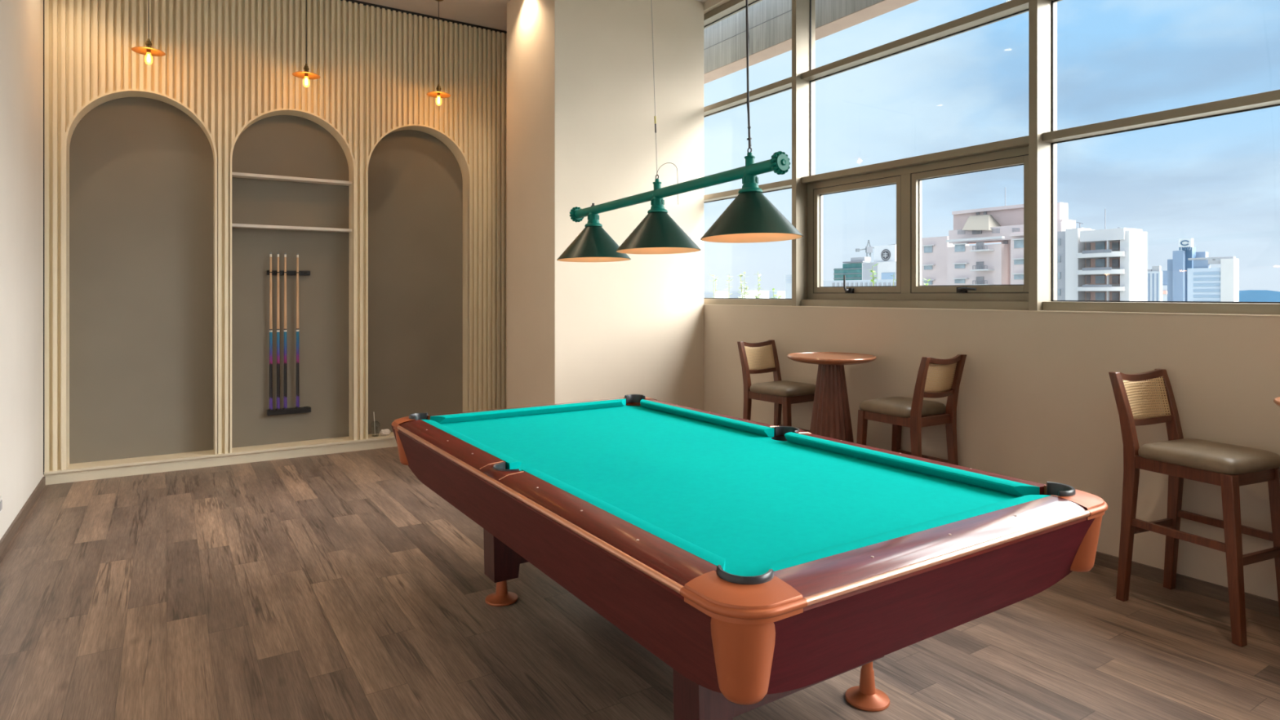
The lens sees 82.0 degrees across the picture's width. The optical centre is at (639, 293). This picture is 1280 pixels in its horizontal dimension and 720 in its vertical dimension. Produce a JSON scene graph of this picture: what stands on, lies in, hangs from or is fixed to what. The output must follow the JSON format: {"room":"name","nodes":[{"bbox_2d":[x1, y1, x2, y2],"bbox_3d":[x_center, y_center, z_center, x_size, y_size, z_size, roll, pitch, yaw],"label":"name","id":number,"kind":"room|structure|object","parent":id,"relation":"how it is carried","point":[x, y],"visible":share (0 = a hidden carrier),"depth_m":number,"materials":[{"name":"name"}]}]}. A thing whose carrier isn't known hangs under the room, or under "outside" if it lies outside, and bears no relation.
{"room":"games hall","nodes":[
{"label":"games hall","id":0,"kind":"room"},
{"bbox_2d":[0,0,43,539],"bbox_3d":[-1.776,-0.635,1.117,0.200,4.190,11.400,0,0,-33],"label":"wall","id":1,"kind":"structure","parent":0,"point":[21,21],"depth_m":4.72,"materials":[{"name":"paint"}]},
{"bbox_2d":[0,496,2,512],"bbox_3d":[-3.579,1.183,4.119,0.012,0.086,0.086,0,0,-33],"label":"wall outlet","id":2,"kind":"object","parent":1,"relation":"attached to","point":[1,500],"visible":1,"depth_m":4.12,"materials":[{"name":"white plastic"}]},
{"bbox_2d":[0,476,45,557],"bbox_3d":[-1.621,1.424,1.074,0.014,0.072,10.760,0,0,-33],"label":"baseboard","id":3,"kind":"structure","parent":1,"relation":"attached to","point":[14,526],"depth_m":4.67,"materials":[{"name":"brown wood"}]},
{"bbox_2d":[43,0,44,475],"bbox_3d":[-4.567,-0.677,5.652,0.006,4.105,0.112,0,0,-33],"label":"trim","id":4,"kind":"structure","parent":1,"relation":"attached to","point":[43,0],"depth_m":5.61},
{"bbox_2d":[69,97,462,463],"bbox_3d":[-2.458,-0.635,7.335,5.375,4.190,0.200,0,0,-33],"label":"wall niche","id":5,"kind":"object","parent":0,"point":[141,169],"visible":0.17,"depth_m":6.53,"materials":[{"name":"beige paint"}]},
{"bbox_2d":[266,270,311,415],"bbox_3d":[-3.191,0.438,6.700,0.360,1.301,0.073,0,0,-33],"label":"cue rack","id":6,"kind":"object","parent":5,"relation":"attached to","point":[305,409],"visible":1,"depth_m":6.68,"materials":[{"name":"black plastic"}]},
{"bbox_2d":[269,252,272,409],"bbox_3d":[-3.313,0.335,6.611,0.029,1.413,0.029,0,0,-33],"label":"pool cue","id":7,"kind":"object","parent":6,"relation":"on","point":[270,254],"visible":1,"depth_m":6.60,"materials":[{"name":"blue wood"}]},
{"bbox_2d":[276,253,279,408],"bbox_3d":[-3.263,0.335,6.643,0.029,1.413,0.029,0,0,-33],"label":"pool cue","id":8,"kind":"object","parent":6,"relation":"on","point":[277,254],"visible":1,"depth_m":6.63,"materials":[{"name":"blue wood"}]},
{"bbox_2d":[283,253,287,408],"bbox_3d":[-3.214,0.335,6.675,0.029,1.413,0.029,0,0,-33],"label":"pool cue","id":9,"kind":"object","parent":6,"relation":"on","point":[285,371],"visible":1,"depth_m":6.67,"materials":[{"name":"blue wood"}]},
{"bbox_2d":[295,253,299,407],"bbox_3d":[-3.128,0.335,6.730,0.029,1.413,0.029,0,0,-33],"label":"pool cue","id":10,"kind":"object","parent":6,"relation":"on","point":[297,395],"visible":1,"depth_m":6.72,"materials":[{"name":"black wood"}]},
{"bbox_2d":[231,172,351,186],"bbox_3d":[-3.151,-1.042,6.689,0.990,0.026,0.138,0,0,-33],"label":"wall shelf","id":11,"kind":"object","parent":5,"relation":"attached to","point":[238,175],"visible":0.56,"depth_m":6.65,"materials":[{"name":"beige wood"}]},
{"bbox_2d":[231,223,351,232],"bbox_3d":[-3.151,-0.597,6.689,0.990,0.026,0.138,0,0,-33],"label":"wall shelf","id":12,"kind":"object","parent":5,"relation":"attached to","point":[233,225],"visible":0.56,"depth_m":6.62,"materials":[{"name":"beige wood"}]},
{"bbox_2d":[44,0,506,471],"bbox_3d":[-2.491,-0.667,7.070,5.019,4.105,0.231,0,0,-33],"label":"wall","id":13,"kind":"structure","parent":0,"point":[228,65],"depth_m":6.54,"materials":[{"name":"beige paint"}]},
{"bbox_2d":[43,431,397,484],"bbox_3d":[-2.488,1.407,7.059,5.025,0.105,0.232,0,0,-33],"label":"trim","id":14,"kind":"structure","parent":13,"relation":"attached to","point":[94,470],"depth_m":6.24,"materials":[{"name":"beige paint"}]},
{"bbox_2d":[370,412,380,435],"bbox_3d":[-2.519,1.236,7.013,0.085,0.233,0.085,0,0,-33],"label":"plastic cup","id":15,"kind":"object","parent":14,"relation":"on","point":[373,412],"visible":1,"depth_m":7.00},
{"bbox_2d":[379,428,391,435],"bbox_3d":[-2.440,1.324,7.062,0.101,0.059,0.083,0,0,-33],"label":"paper napkin","id":16,"kind":"object","parent":14,"relation":"on","point":[384,432],"visible":1,"depth_m":7.04,"materials":[{"name":"white paper"}]},
{"bbox_2d":[340,0,707,34],"bbox_3d":[0.485,-2.819,2.570,5.575,0.222,11.400,0,0,-33],"label":"ceiling","id":17,"kind":"structure","parent":0,"point":[492,14],"depth_m":7.07,"materials":[{"name":"paint"}]},
{"bbox_2d":[131,0,165,62],"bbox_3d":[-3.729,-2.235,5.591,0.218,0.990,0.218,0,0,-33],"label":"pendant lamp","id":18,"kind":"object","parent":17,"relation":"hanging from","point":[148,51],"visible":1,"depth_m":5.59,"materials":[{"name":"gold metal"}]},
{"bbox_2d":[145,38,151,53],"bbox_3d":[-3.729,-1.885,5.591,0.048,0.110,0.048,0,0,-33],"label":"socket","id":19,"kind":"object","parent":18,"relation":"attached to","point":[148,43],"depth_m":5.58,"materials":[{"name":"gold metal"}]},
{"bbox_2d":[292,0,320,84],"bbox_3d":[-2.802,-2.232,6.187,0.218,0.995,0.218,0,0,-33],"label":"pendant lamp","id":20,"kind":"object","parent":17,"relation":"hanging from","point":[306,75],"visible":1,"depth_m":6.19,"materials":[{"name":"gold metal"}]},
{"bbox_2d":[303,63,309,77],"bbox_3d":[-2.802,-1.880,6.187,0.048,0.110,0.048,0,0,-33],"label":"socket","id":21,"kind":"object","parent":20,"relation":"attached to","point":[306,68],"depth_m":6.18,"materials":[{"name":"gold metal"}]},
{"bbox_2d":[426,0,450,106],"bbox_3d":[-1.857,-2.233,6.795,0.218,0.993,0.218,0,0,-33],"label":"pendant lamp","id":22,"kind":"object","parent":17,"relation":"hanging from","point":[438,94],"visible":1,"depth_m":6.79,"materials":[{"name":"gold metal"}]},
{"bbox_2d":[436,84,440,96],"bbox_3d":[-1.857,-1.882,6.795,0.048,0.110,0.048,0,0,-33],"label":"socket","id":23,"kind":"object","parent":22,"relation":"attached to","point":[438,88],"depth_m":6.78,"materials":[{"name":"gold metal"}]},
{"bbox_2d":[556,0,803,262],"bbox_3d":[0.084,-1.456,3.214,0.373,2.621,1.648,0,-2,-33],"label":"lamp","id":24,"kind":"object","parent":17,"relation":"hanging from","point":[751,217],"visible":1,"depth_m":3.04,"materials":[{"name":"teal metal"}]},
{"bbox_2d":[506,0,703,410],"bbox_3d":[-0.326,-0.635,6.908,1.549,4.190,1.016,0,0,-33],"label":"column","id":25,"kind":"structure","parent":0,"point":[581,103],"depth_m":6.46,"materials":[{"name":"beige paint"}]},
{"bbox_2d":[0,446,1279,719],"bbox_3d":[0.485,1.560,2.570,5.575,0.200,11.400,0,0,-33],"label":"floor","id":26,"kind":"structure","parent":0,"point":[342,585],"depth_m":3.13,"materials":[{"name":"brown wood"}]},
{"bbox_2d":[391,394,1107,719],"bbox_3d":[0.106,1.049,3.179,1.630,0.820,2.892,0,0,-33],"label":"pool table","id":27,"kind":"object","parent":26,"relation":"on","point":[762,563],"visible":1,"depth_m":2.28,"materials":[{"name":"teal fabric"}]},
{"bbox_2d":[421,419,521,469],"bbox_3d":[-0.803,0.676,3.368,0.055,0.041,1.186,0,0,-33],"label":"cushion","id":28,"kind":"object","parent":27,"relation":"on","point":[510,463],"depth_m":3.19,"materials":[{"name":"teal fabric"}]},
{"bbox_2d":[430,398,626,423],"bbox_3d":[-0.593,0.676,4.267,1.235,0.041,0.055,0,0,-33],"label":"cushion","id":29,"kind":"object","parent":27,"relation":"on","point":[520,412],"depth_m":4.22,"materials":[{"name":"teal fabric"}]},
{"bbox_2d":[521,468,725,570],"bbox_3d":[-0.099,0.676,2.273,0.055,0.041,1.186,0,0,-33],"label":"cushion","id":30,"kind":"object","parent":27,"relation":"on","point":[686,547],"depth_m":2.13,"materials":[{"name":"teal fabric"}]},
{"bbox_2d":[640,399,773,436],"bbox_3d":[0.312,0.676,4.085,0.055,0.041,1.186,0,0,-33],"label":"cushion","id":31,"kind":"object","parent":27,"relation":"on","point":[754,429],"depth_m":3.97,"materials":[{"name":"teal fabric"}]},
{"bbox_2d":[768,494,1049,571],"bbox_3d":[0.806,0.676,2.091,1.235,0.041,0.055,0,0,-33],"label":"cushion","id":32,"kind":"object","parent":27,"relation":"on","point":[830,553],"depth_m":2.01,"materials":[{"name":"teal fabric"}]},
{"bbox_2d":[784,431,1039,496],"bbox_3d":[1.016,0.676,2.990,0.055,0.041,1.186,0,0,-33],"label":"cushion","id":33,"kind":"object","parent":27,"relation":"on","point":[988,483],"depth_m":2.87,"materials":[{"name":"teal fabric"}]},
{"bbox_2d":[737,339,815,432],"bbox_3d":[1.089,0.918,5.731,0.410,1.084,0.575,0,0,-36],"label":"bar stool","id":34,"kind":"object","parent":26,"relation":"on","point":[784,393],"visible":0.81,"depth_m":5.76,"materials":[{"name":"brown wood"}]},
{"bbox_2d":[749,380,815,396],"bbox_3d":[1.119,0.724,5.688,0.410,0.073,0.412,0,0,-36],"label":"seat cushion","id":35,"kind":"object","parent":34,"relation":"on","point":[778,388],"depth_m":5.57,"materials":[{"name":"brown leather"}]},
{"bbox_2d":[786,351,876,442],"bbox_3d":[1.326,0.943,5.114,0.600,1.034,0.600,0,0,-33],"label":"bar table","id":36,"kind":"object","parent":26,"relation":"on","point":[831,416],"visible":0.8,"depth_m":5.02,"materials":[{"name":"brown wood"}]},
{"bbox_2d":[856,354,966,465],"bbox_3d":[1.727,0.918,4.727,0.410,1.084,0.575,0,0,-32],"label":"bar stool","id":37,"kind":"object","parent":26,"relation":"on","point":[915,413],"visible":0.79,"depth_m":4.60,"materials":[{"name":"brown wood"}]},
{"bbox_2d":[858,396,946,417],"bbox_3d":[1.700,0.724,4.771,0.410,0.073,0.412,0,0,-32],"label":"seat cushion","id":38,"kind":"object","parent":37,"relation":"on","point":[892,406],"depth_m":4.66,"materials":[{"name":"brown leather"}]},
{"bbox_2d":[1108,368,1279,646],"bbox_3d":[2.553,0.918,3.385,0.410,1.084,0.575,0,0,-24],"label":"bar stool","id":39,"kind":"object","parent":26,"relation":"on","point":[1229,467],"visible":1,"depth_m":3.35,"materials":[{"name":"brown wood"}]},
{"bbox_2d":[1137,438,1279,474],"bbox_3d":[2.574,0.724,3.337,0.410,0.073,0.412,0,0,-24],"label":"seat cushion","id":40,"kind":"object","parent":39,"relation":"on","point":[1191,455],"depth_m":3.23,"materials":[{"name":"brown leather"}]},
{"bbox_2d":[1273,396,1279,406],"bbox_3d":[2.809,0.943,2.806,0.600,1.034,0.600,0,0,-33],"label":"bar table","id":41,"kind":"object","parent":26,"relation":"on","point":[1277,401],"visible":1,"depth_m":2.96,"materials":[{"name":"brown wood"}]},
{"bbox_2d":[703,0,1279,601],"bbox_3d":[2.654,-0.635,3.963,0.280,4.190,11.000,0,0,-33],"label":"wall","id":42,"kind":"structure","parent":0,"point":[1037,402],"depth_m":4.14,"materials":[{"name":"beige paint"}]},
{"bbox_2d":[703,0,815,306],"bbox_3d":[0.782,-1.279,6.816,0.215,2.754,2.058,0,0,-33],"label":"window","id":43,"kind":"structure","parent":42,"relation":"in","point":[800,88],"depth_m":5.96,"materials":[{"name":"brown metal"}]},
{"bbox_2d":[800,0,1057,310],"bbox_3d":[1.863,-1.279,5.134,0.215,2.754,1.940,0,0,-33],"label":"window","id":44,"kind":"structure","parent":42,"relation":"in","point":[1030,151],"depth_m":4.82,"materials":[{"name":"brown metal"}]},
{"bbox_2d":[706,304,1279,316],"bbox_3d":[2.888,0.099,3.484,0.163,0.006,9.940,0,0,-33],"label":"sill","id":45,"kind":"structure","parent":42,"relation":"attached to","point":[707,304],"depth_m":4.26,"materials":[{"name":"beige paint"}]},
{"bbox_2d":[1042,0,1279,315],"bbox_3d":[2.912,-1.279,3.502,0.215,2.754,1.940,0,0,-33],"label":"window","id":46,"kind":"structure","parent":42,"relation":"in","point":[1268,99],"depth_m":3.80,"materials":[{"name":"brown metal"}]},
{"bbox_2d":[1093,551,1279,617],"bbox_3d":[3.049,1.426,3.076,0.014,0.068,9.080,0,0,-33],"label":"baseboard","id":47,"kind":"structure","parent":42,"relation":"attached to","point":[1255,602],"depth_m":3.60,"materials":[{"name":"brown wood"}]},
{"label":"outside","id":48,"kind":"structure","parent":0,"visible":0},
{"bbox_2d":[703,0,883,73],"bbox_3d":[3.596,-2.946,3.737,0.230,1.088,21.600,0,0,-33],"label":"beam","id":49,"kind":"structure","parent":48,"point":[776,30],"depth_m":7.28,"materials":[{"name":"concrete"}]},
{"bbox_2d":[704,9,791,49],"bbox_3d":[3.498,-2.813,3.674,0.003,0.306,21.600,0,0,-33],"label":"joint","id":50,"kind":"object","parent":49,"relation":"attached to","point":[790,10],"depth_m":7.38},
{"bbox_2d":[703,0,918,84],"bbox_3d":[3.597,-2.399,3.738,0.230,0.006,21.600,0,0,-33],"label":"soffit","id":51,"kind":"structure","parent":49,"relation":"attached to","point":[882,7],"depth_m":6.74,"materials":[{"name":"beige concrete"}]},
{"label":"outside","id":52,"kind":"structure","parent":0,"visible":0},
{"bbox_3d":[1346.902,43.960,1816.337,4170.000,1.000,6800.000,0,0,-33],"label":"city","id":53,"kind":"object","parent":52,"visible":0},
{"bbox_2d":[703,291,728,297],"bbox_3d":[98.561,20.101,910.706,41.000,46.718,29.025,0,0,-33],"label":"building","id":54,"kind":"structure","parent":53,"relation":"on","point":[706,294],"depth_m":894.79,"materials":[{"name":"white"}]},
{"bbox_2d":[728,290,768,297],"bbox_3d":[119.140,19.920,810.651,41.000,47.080,22.325,0,0,-33],"label":"building","id":55,"kind":"structure","parent":53,"relation":"on","point":[764,294],"depth_m":801.30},
{"bbox_2d":[768,291,785,298],"bbox_3d":[167.108,20.192,860.644,41.000,46.537,22.306,0,0,-33],"label":"building","id":56,"kind":"structure","parent":53,"relation":"on","point":[771,293],"depth_m":845.11,"materials":[{"name":"white"}]},
{"bbox_2d":[785,274,791,298],"bbox_3d":[170.449,11.757,770.572,41.000,63.406,11.607,0,0,-33],"label":"building","id":57,"kind":"structure","parent":53,"relation":"on","point":[788,277],"depth_m":760.51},
{"bbox_2d":[833,257,871,280],"bbox_3d":[95.176,13.601,330.958,5.600,59.719,17.007,0,0,-33],"label":"building","id":58,"kind":"structure","parent":53,"relation":"on","point":[852,271],"depth_m":328.29,"materials":[{"name":"teal glass"}]},
{"bbox_2d":[850,257,871,261],"bbox_3d":[98.178,-15.372,327.765,4.000,1.774,7.867,0,0,-33],"label":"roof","id":59,"kind":"object","parent":58,"relation":"on","point":[855,259],"depth_m":325.50,"materials":[{"name":"white"}]},
{"bbox_2d":[822,279,896,286],"bbox_3d":[78.145,19.281,259.910,5.300,48.358,36.098,0,0,-33],"label":"office building","id":60,"kind":"structure","parent":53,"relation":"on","point":[881,282],"depth_m":257.49,"materials":[{"name":"white concrete"}]},
{"bbox_2d":[855,240,895,262],"bbox_3d":[108.789,9.467,340.000,18.193,68.864,1.600,0,0,0],"label":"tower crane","id":61,"kind":"object","parent":53,"relation":"on","point":[868,250],"visible":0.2,"depth_m":339.62,"materials":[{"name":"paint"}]},
{"bbox_2d":[862,244,896,279],"bbox_3d":[99.602,11.826,302.290,5.300,63.268,17.405,0,0,-33],"label":"office building","id":62,"kind":"structure","parent":53,"relation":"on","point":[885,256],"depth_m":299.86,"materials":[{"name":"white concrete"}]},
{"bbox_2d":[921,186,1075,285],"bbox_3d":[63.128,12.065,134.783,15.800,62.791,32.119,0,0,-33],"label":"apartment building","id":63,"kind":"structure","parent":53,"relation":"on","point":[949,260],"depth_m":130.52,"materials":[{"name":"white concrete"}]},
{"bbox_2d":[1057,208,1146,301],"bbox_3d":[67.760,15.370,110.134,8.330,56.179,11.779,0,0,-33],"label":"apartment building","id":64,"kind":"structure","parent":53,"relation":"on","point":[1108,264],"depth_m":107.71,"materials":[{"name":"white concrete"}]},
{"bbox_2d":[1146,266,1162,301],"bbox_3d":[361.826,11.887,520.488,4.400,63.145,11.292,0,0,-33],"label":"apartment tower","id":65,"kind":"structure","parent":53,"relation":"on","point":[1154,276],"depth_m":517.49,"materials":[{"name":"white concrete"}]},
{"bbox_2d":[1162,271,1167,301],"bbox_3d":[455.501,11.587,638.622,13.000,63.745,7.466,0,0,-33],"label":"office building","id":66,"kind":"structure","parent":53,"relation":"on","point":[1164,273],"depth_m":636.36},
{"bbox_2d":[1167,238,1208,301],"bbox_3d":[313.729,6.034,423.363,14.510,74.853,16.491,0,0,-33],"label":"office tower","id":67,"kind":"structure","parent":53,"relation":"on","point":[1177,267],"depth_m":420.10,"materials":[{"name":"blue glass"}]},
{"bbox_2d":[1186,256,1239,302],"bbox_3d":[295.671,12.252,380.752,7.000,62.416,20.940,0,0,-33],"label":"office building","id":68,"kind":"structure","parent":53,"relation":"on","point":[1205,282],"depth_m":378.97,"materials":[{"name":"white concrete"}]},
{"bbox_2d":[1193,259,1210,268],"bbox_3d":[293.904,-15.659,385.352,3.000,4.176,6.483,0,0,-33],"label":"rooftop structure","id":69,"kind":"object","parent":68,"relation":"on","point":[1202,264],"depth_m":384.00},
{"bbox_2d":[1208,259,1220,264],"bbox_3d":[297.130,-16.485,380.330,3.000,2.061,5.454,0,0,-33],"label":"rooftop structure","id":70,"kind":"object","parent":68,"relation":"on","point":[1214,261],"depth_m":379.94},
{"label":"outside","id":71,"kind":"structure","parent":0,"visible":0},
{"bbox_2d":[1239,289,1279,302],"bbox_3d":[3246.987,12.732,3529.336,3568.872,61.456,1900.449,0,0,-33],"label":"hills","id":72,"kind":"structure","parent":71,"point":[1249,295],"depth_m":2999.82,"materials":[{"name":"blue"}]},
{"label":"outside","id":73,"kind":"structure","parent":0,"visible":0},
{"bbox_3d":[3.194,1.620,4.667,1.380,0.280,17.600,0,0,-33],"label":"balcony","id":74,"kind":"object","parent":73,"visible":0},
{"bbox_3d":[1.126,0.895,7.885,0.420,1.170,2.350,0,0,-33],"label":"planter","id":75,"kind":"object","parent":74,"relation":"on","visible":0},
{"bbox_2d":[708,273,718,297],"bbox_3d":[0.838,0.070,8.320,0.131,0.611,0.123,0,0,30],"label":"young shrub","id":76,"kind":"object","parent":75,"relation":"in","point":[715,280],"visible":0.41,"depth_m":8.32,"materials":[{"name":"green plant"}]},
{"bbox_2d":[724,275,733,297],"bbox_3d":[0.961,0.078,8.099,0.158,0.596,0.133,0,0,-33],"label":"young shrub","id":77,"kind":"object","parent":75,"relation":"in","point":[731,276],"visible":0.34,"depth_m":8.08,"materials":[{"name":"green plant"}]},
{"bbox_2d":[737,271,750,297],"bbox_3d":[1.114,0.067,7.909,0.168,0.616,0.162,0,0,17],"label":"young shrub","id":78,"kind":"object","parent":75,"relation":"in","point":[740,275],"visible":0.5,"depth_m":7.92,"materials":[{"name":"green plant"}]},
{"bbox_2d":[752,271,760,297],"bbox_3d":[1.238,0.070,7.700,0.144,0.612,0.141,0,0,-33],"label":"young shrub","id":79,"kind":"object","parent":75,"relation":"in","point":[758,275],"visible":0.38,"depth_m":7.69,"materials":[{"name":"green plant"}]},
{"bbox_2d":[771,288,783,298],"bbox_3d":[1.392,0.159,7.457,0.161,0.434,0.140,0,0,-33],"label":"young shrub","id":80,"kind":"object","parent":75,"relation":"in","point":[773,289],"visible":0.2,"depth_m":7.45,"materials":[{"name":"green plant"}]},
{"bbox_3d":[2.275,0.895,6.097,0.420,1.170,1.400,0,0,-33],"label":"planter","id":81,"kind":"object","parent":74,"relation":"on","visible":0},
{"bbox_2d":[870,263,877,285],"bbox_3d":[2.043,0.053,6.447,0.142,0.644,0.180,0,0,23],"label":"young shrub","id":82,"kind":"object","parent":81,"relation":"in","point":[873,271],"visible":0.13,"depth_m":6.41,"materials":[{"name":"green plant"}]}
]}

